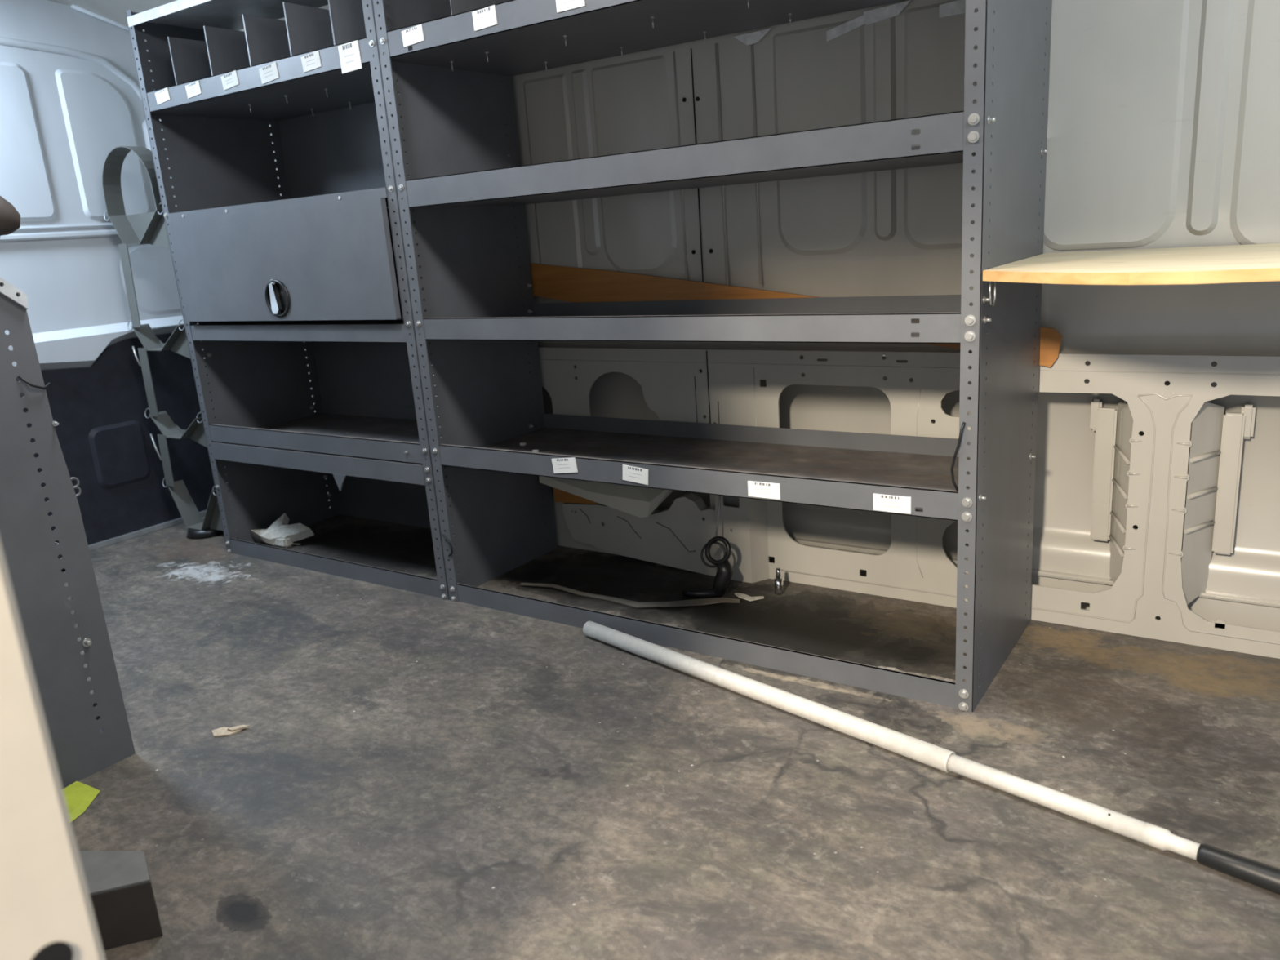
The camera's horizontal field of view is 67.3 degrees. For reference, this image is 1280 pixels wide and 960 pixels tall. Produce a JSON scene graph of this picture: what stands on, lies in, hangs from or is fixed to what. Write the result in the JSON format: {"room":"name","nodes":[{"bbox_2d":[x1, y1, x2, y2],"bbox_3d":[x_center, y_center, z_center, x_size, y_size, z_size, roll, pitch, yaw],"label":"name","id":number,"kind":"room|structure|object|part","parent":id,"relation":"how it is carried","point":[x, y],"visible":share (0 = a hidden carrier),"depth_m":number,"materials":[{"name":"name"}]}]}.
{"room":"vehicle interior","nodes":[
{"label":"vehicle interior","id":0,"kind":"room"},
{"bbox_2d":[0,0,184,370],"bbox_3d":[-1.946,-0.510,2.667,0.064,1.651,1.854,6,18,33],"label":"door","id":1,"kind":"structure","parent":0,"point":[70,95],"depth_m":2.93,"materials":[{"name":"grey paint"}]},
{"bbox_3d":[-1.973,-0.881,2.569,0.014,0.495,1.702,6,18,33],"label":"embossed panel","id":2,"kind":"part","parent":1,"relation":"part of","materials":[{"name":"grey paint"}]},
{"bbox_2d":[22,332,229,545],"bbox_3d":[-1.924,-0.025,2.774,0.014,0.627,1.758,6,18,33],"label":"panel","id":3,"kind":"object","parent":1,"relation":"attached to","point":[103,431],"depth_m":3.13,"materials":[{"name":"black plastic"}]},
{"bbox_2d":[88,510,206,551],"bbox_3d":[-1.900,0.282,2.859,0.013,0.019,1.765,6,18,33],"label":"baseboard","id":4,"kind":"structure","parent":1,"relation":"attached to","point":[175,522],"depth_m":3.19,"materials":[{"name":"metal"}]},
{"bbox_3d":[-1.581,-0.671,3.201,0.003,0.239,0.292,6,18,33],"label":"embossed panel","id":5,"kind":"part","parent":1,"relation":"part of","materials":[{"name":"grey paint"}]},
{"bbox_2d":[47,0,1279,658],"bbox_3d":[0.100,-0.507,2.095,4.039,1.651,0.620,6,18,33],"label":"wall","id":6,"kind":"structure","parent":0,"point":[1157,509],"depth_m":2.00,"materials":[{"name":"white metal"}]},
{"bbox_2d":[553,487,598,504],"bbox_3d":[-0.171,0.043,2.667,0.158,0.048,0.020,6,18,33],"label":"wood offcut","id":7,"kind":"object","parent":6,"relation":"on","point":[560,495],"visible":0.43,"depth_m":2.68,"materials":[{"name":"orange wood"}]},
{"bbox_2d":[538,475,672,517],"bbox_3d":[-0.090,0.007,2.566,0.396,0.144,0.079,6,18,33],"label":"board","id":8,"kind":"object","parent":6,"relation":"on","point":[638,501],"visible":0.5,"depth_m":2.52,"materials":[{"name":"paint"}]},
{"bbox_2d":[529,262,1062,367],"bbox_3d":[0.219,-0.412,2.278,1.460,0.262,0.011,6,18,33],"label":"wooden plank","id":9,"kind":"object","parent":6,"relation":"attached to","point":[570,284],"visible":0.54,"depth_m":2.41,"materials":[{"name":"brown wood"}]},
{"bbox_3d":[0.435,-0.705,2.040,2.845,0.500,0.009,6,18,33],"label":"embossed panel","id":10,"kind":"part","parent":6,"relation":"part of","materials":[{"name":"beige paint"}]},
{"bbox_2d":[982,243,1279,284],"bbox_3d":[0.938,-0.327,1.426,0.761,0.016,0.599,6,18,33],"label":"shelf","id":11,"kind":"object","parent":6,"relation":"attached to","point":[1251,262],"visible":1,"depth_m":1.40,"materials":[{"name":"beige wood"}]},
{"bbox_2d":[989,281,995,306],"bbox_3d":[0.562,-0.298,1.534,0.011,0.042,0.004,-7,15,-10],"label":"wire hook","id":12,"kind":"object","parent":11,"relation":"hanging from","point":[993,304],"visible":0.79,"depth_m":1.53,"materials":[{"name":"metal"}]},
{"bbox_2d":[62,514,1279,959],"bbox_3d":[-0.228,0.475,1.777,4.064,0.038,2.007,6,18,33],"label":"floor","id":13,"kind":"structure","parent":0,"point":[412,775],"depth_m":1.58,"materials":[{"name":"grey concrete"}]},
{"bbox_2d":[0,276,135,788],"bbox_3d":[-1.457,0.033,1.718,0.902,1.016,0.466,6,18,33],"label":"shelving unit","id":14,"kind":"object","parent":13,"relation":"on","point":[89,733],"visible":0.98,"depth_m":1.63,"materials":[{"name":"grey paint"}]},
{"bbox_2d":[0,195,20,235],"bbox_3d":[-1.050,-0.398,1.477,0.081,0.153,0.176,6,18,33],"label":"bundle","id":15,"kind":"object","parent":14,"relation":"on","point":[10,218],"visible":1,"depth_m":1.51,"materials":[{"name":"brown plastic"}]},
{"bbox_3d":[-1.478,-0.137,1.670,0.886,0.051,0.427,6,18,33],"label":"shelf","id":16,"kind":"part","parent":14,"relation":"part of","materials":[{"name":"grey metal"}]},
{"bbox_3d":[-1.456,0.157,1.748,0.886,0.051,0.427,6,18,33],"label":"shelf","id":17,"kind":"part","parent":14,"relation":"part of","materials":[{"name":"grey metal"}]},
{"bbox_3d":[-1.435,0.451,1.825,0.886,0.051,0.427,6,18,33],"label":"shelf","id":18,"kind":"part","parent":14,"relation":"part of","materials":[{"name":"grey metal"}]},
{"bbox_2d":[62,781,100,822],"bbox_3d":[-0.957,0.540,1.623,0.114,0.014,0.089,6,18,33],"label":"cloth","id":19,"kind":"object","parent":13,"relation":"on","point":[78,796],"visible":0.65,"depth_m":1.63,"materials":[{"name":"fabric"}]},
{"bbox_2d":[78,851,162,950],"bbox_3d":[-0.738,0.570,1.308,0.178,0.089,0.133,-6,15,-7],"label":"plastic box","id":20,"kind":"object","parent":13,"relation":"on","point":[119,885],"visible":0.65,"depth_m":1.28,"materials":[{"name":"black plastic"}]},
{"bbox_3d":[-0.741,0.529,1.298,0.178,0.005,0.133,-6,15,-7],"label":"lid","id":21,"kind":"part","parent":20,"relation":"part of","materials":[{"name":"grey plastic"}]},
{"bbox_2d":[102,146,236,539],"bbox_3d":[-1.433,-0.406,2.997,0.437,1.211,0.130,6,18,33],"label":"rack","id":22,"kind":"object","parent":13,"relation":"on","point":[149,228],"visible":0.57,"depth_m":3.00,"materials":[{"name":"grey metal"}]},
{"bbox_3d":[-1.388,-0.728,2.847,0.252,0.135,0.002,6,18,33],"label":"mounting arm","id":23,"kind":"part","parent":22,"relation":"part of","materials":[{"name":"grey paint"}]},
{"bbox_3d":[-1.363,-0.402,2.932,0.249,0.135,0.002,6,18,33],"label":"mounting arm","id":24,"kind":"part","parent":22,"relation":"part of","materials":[{"name":"grey paint"}]},
{"bbox_3d":[-1.339,-0.127,3.001,0.239,0.135,0.002,6,18,33],"label":"mounting arm","id":25,"kind":"part","parent":22,"relation":"part of","materials":[{"name":"grey paint"}]},
{"bbox_3d":[-1.314,0.100,3.055,0.218,0.141,0.002,6,18,33],"label":"mounting arm","id":26,"kind":"part","parent":22,"relation":"part of","materials":[{"name":"grey paint"}]},
{"bbox_2d":[211,724,249,737],"bbox_3d":[-0.782,0.476,1.835,0.073,0.007,0.033,-5,15,-3],"label":"paper scrap","id":27,"kind":"object","parent":13,"relation":"on","point":[222,731],"visible":1,"depth_m":1.83,"materials":[{"name":"white paper"}]},
{"bbox_2d":[250,513,314,547],"bbox_3d":[-1.102,0.155,2.965,0.216,0.100,0.060,1,16,20],"label":"wrapper","id":28,"kind":"object","parent":13,"relation":"on","point":[280,534],"visible":1,"depth_m":2.95,"materials":[{"name":"white plastic"}]},
{"bbox_2d":[124,0,546,599],"bbox_3d":[-0.812,-0.524,2.659,0.943,1.524,0.462,6,18,33],"label":"shelving unit","id":29,"kind":"object","parent":13,"relation":"on","point":[263,273],"visible":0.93,"depth_m":2.65,"materials":[{"name":"grey paint"}]},
{"bbox_3d":[-1.306,-0.512,2.749,0.027,1.524,0.002,6,18,33],"label":"post","id":30,"kind":"part","parent":29,"relation":"part of","materials":[{"name":"grey metal"}]},
{"bbox_3d":[-0.894,-1.219,2.429,0.935,0.024,0.305,6,18,33],"label":"panel","id":31,"kind":"part","parent":29,"relation":"part of","materials":[{"name":"paint"}]},
{"bbox_3d":[-1.195,-0.567,2.927,0.002,1.524,0.437,6,18,33],"label":"panel","id":32,"kind":"part","parent":29,"relation":"part of","materials":[{"name":"grey paint"}]},
{"bbox_3d":[-0.846,-1.038,2.529,0.935,0.051,0.422,6,18,33],"label":"shelf","id":33,"kind":"part","parent":29,"relation":"part of","materials":[{"name":"grey metal"}]},
{"bbox_3d":[-0.940,-0.473,2.483,0.029,0.088,0.017,6,18,33],"label":"handle lever","id":34,"kind":"part","parent":29,"relation":"part of","materials":[{"name":"silver metal"}]},
{"bbox_2d":[264,279,289,317],"bbox_3d":[-0.932,-0.469,2.484,0.098,0.097,0.018,6,18,33],"label":"handle","id":35,"kind":"object","parent":29,"relation":"on","point":[279,289],"depth_m":2.48,"materials":[{"name":"silver plastic"}]},
{"bbox_3d":[-0.936,-0.547,2.467,0.866,0.274,0.014,6,18,33],"label":"door","id":36,"kind":"part","parent":29,"relation":"part of","materials":[{"name":"grey paint"}]},
{"bbox_3d":[-0.803,-0.437,2.687,0.935,0.046,0.422,6,18,33],"label":"shelf","id":37,"kind":"part","parent":29,"relation":"part of","materials":[{"name":"grey metal"}]},
{"bbox_3d":[-0.782,-0.153,2.762,0.935,0.051,0.422,6,18,33],"label":"shelf","id":38,"kind":"part","parent":29,"relation":"part of","materials":[{"name":"grey metal"}]},
{"bbox_3d":[-0.874,0.238,2.685,0.935,0.048,0.004,6,18,33],"label":"rail","id":39,"kind":"part","parent":29,"relation":"part of","materials":[{"name":"grey metal"}]},
{"bbox_3d":[-0.698,-0.525,2.831,0.935,1.422,0.041,6,18,33],"label":"panel","id":40,"kind":"part","parent":29,"relation":"part of","materials":[{"name":"grey paint"}]},
{"bbox_3d":[-0.548,-0.434,2.245,0.030,1.524,0.002,6,18,33],"label":"post","id":41,"kind":"part","parent":29,"relation":"part of","materials":[{"name":"grey metal"}]},
{"bbox_3d":[-0.415,-0.487,2.409,0.002,1.524,0.437,6,18,33],"label":"panel","id":42,"kind":"part","parent":29,"relation":"part of","materials":[{"name":"grey paint"}]},
{"bbox_2d":[520,582,740,608],"bbox_3d":[-0.048,0.285,2.343,0.584,0.013,0.082,2,16,21],"label":"strip","id":43,"kind":"object","parent":13,"relation":"on","point":[717,600],"visible":1,"depth_m":2.29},
{"bbox_2d":[681,495,733,598],"bbox_3d":[0.177,0.145,2.307,0.146,0.276,0.100,-14,18,-34],"label":"cable","id":44,"kind":"object","parent":13,"relation":"on","point":[725,571],"visible":0.98,"depth_m":2.31,"materials":[{"name":"black plastic"}]},
{"bbox_3d":[0.191,0.063,2.346,0.004,0.139,0.053,3,16,25],"label":"cord","id":45,"kind":"part","parent":44,"relation":"part of","materials":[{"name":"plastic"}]},
{"bbox_2d":[372,0,1052,711],"bbox_3d":[0.126,-0.429,2.046,1.305,1.526,0.443,6,18,33],"label":"shelving unit","id":46,"kind":"object","parent":13,"relation":"on","point":[451,59],"visible":1,"depth_m":1.98,"materials":[{"name":"grey paint"}]},
{"bbox_3d":[-0.520,-0.431,2.226,0.031,1.524,0.002,6,18,33],"label":"post","id":47,"kind":"part","parent":46,"relation":"part of","materials":[{"name":"grey metal"}]},
{"bbox_2d":[442,534,453,556],"bbox_3d":[-0.474,0.163,2.372,0.028,0.057,0.010,6,18,33],"label":"cable tie","id":48,"kind":"object","parent":46,"relation":"attached to","point":[444,535],"visible":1,"depth_m":2.37,"materials":[{"name":"black plastic"}]},
{"bbox_3d":[-0.413,-0.486,2.407,0.002,1.524,0.437,6,18,33],"label":"panel","id":49,"kind":"part","parent":46,"relation":"part of","materials":[{"name":"grey paint"}]},
{"bbox_3d":[0.085,-0.944,1.915,1.289,0.052,0.432,6,18,33],"label":"shelf","id":50,"kind":"part","parent":46,"relation":"part of","materials":[{"name":"grey metal"}]},
{"bbox_3d":[0.107,-0.644,1.994,1.289,0.060,0.432,6,18,33],"label":"shelf","id":51,"kind":"part","parent":46,"relation":"part of","materials":[{"name":"grey metal"}]},
{"bbox_3d":[0.128,-0.352,2.071,1.289,0.050,0.432,6,18,33],"label":"shelf","id":52,"kind":"part","parent":46,"relation":"part of","materials":[{"name":"grey metal"}]},
{"bbox_3d":[0.149,-0.061,2.147,1.289,0.051,0.432,6,18,33],"label":"shelf","id":53,"kind":"part","parent":46,"relation":"part of","materials":[{"name":"grey metal"}]},
{"bbox_3d":[0.044,0.333,2.075,1.262,0.048,0.004,6,18,33],"label":"rail","id":54,"kind":"part","parent":46,"relation":"part of","materials":[{"name":"grey metal"}]},
{"bbox_2d":[950,422,965,491],"bbox_3d":[0.533,-0.038,1.615,0.015,0.124,0.028,-12,17,-27],"label":"cable tie","id":55,"kind":"object","parent":46,"relation":"on","point":[963,423],"visible":1,"depth_m":1.61,"materials":[{"name":"black plastic"}]},
{"bbox_3d":[0.527,-0.323,1.530,0.032,1.524,0.002,6,18,33],"label":"post","id":56,"kind":"part","parent":46,"relation":"part of","materials":[{"name":"grey metal"}]},
{"bbox_3d":[0.660,-0.376,1.694,0.002,1.524,0.437,6,18,33],"label":"panel","id":57,"kind":"part","parent":46,"relation":"part of","materials":[{"name":"grey paint"}]},
{"bbox_2d":[734,592,764,600],"bbox_3d":[0.256,0.278,2.294,0.079,0.008,0.027,6,18,33],"label":"scrap","id":58,"kind":"object","parent":13,"relation":"on","point":[743,596],"visible":1,"depth_m":2.29,"materials":[{"name":"beige paper"}]},
{"bbox_2d":[773,567,783,595],"bbox_3d":[0.332,0.242,2.308,0.021,0.066,0.021,6,18,33],"label":"fitting","id":59,"kind":"object","parent":13,"relation":"on","point":[778,580],"visible":1,"depth_m":2.30,"materials":[{"name":"silver metal"}]},
{"bbox_2d":[582,621,1279,894],"bbox_3d":[0.395,0.430,1.637,0.040,0.035,1.462,-18,20,-42],"label":"pole","id":60,"kind":"object","parent":13,"relation":"on","point":[1262,875],"visible":1,"depth_m":1.53,"materials":[{"name":"white plastic"}]},
{"bbox_3d":[-1.448,0.006,1.320,2.413,1.270,0.030,6,18,33],"label":"wall","id":61,"kind":"structure","parent":0,"visible":0},
{"bbox_2d":[0,541,105,959],"bbox_3d":[-0.480,0.065,0.530,0.100,1.727,0.203,6,18,33],"label":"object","id":62,"kind":"structure","parent":61,"relation":"attached to","point":[46,913],"depth_m":0.61,"materials":[{"name":"beige paint"}]}
]}

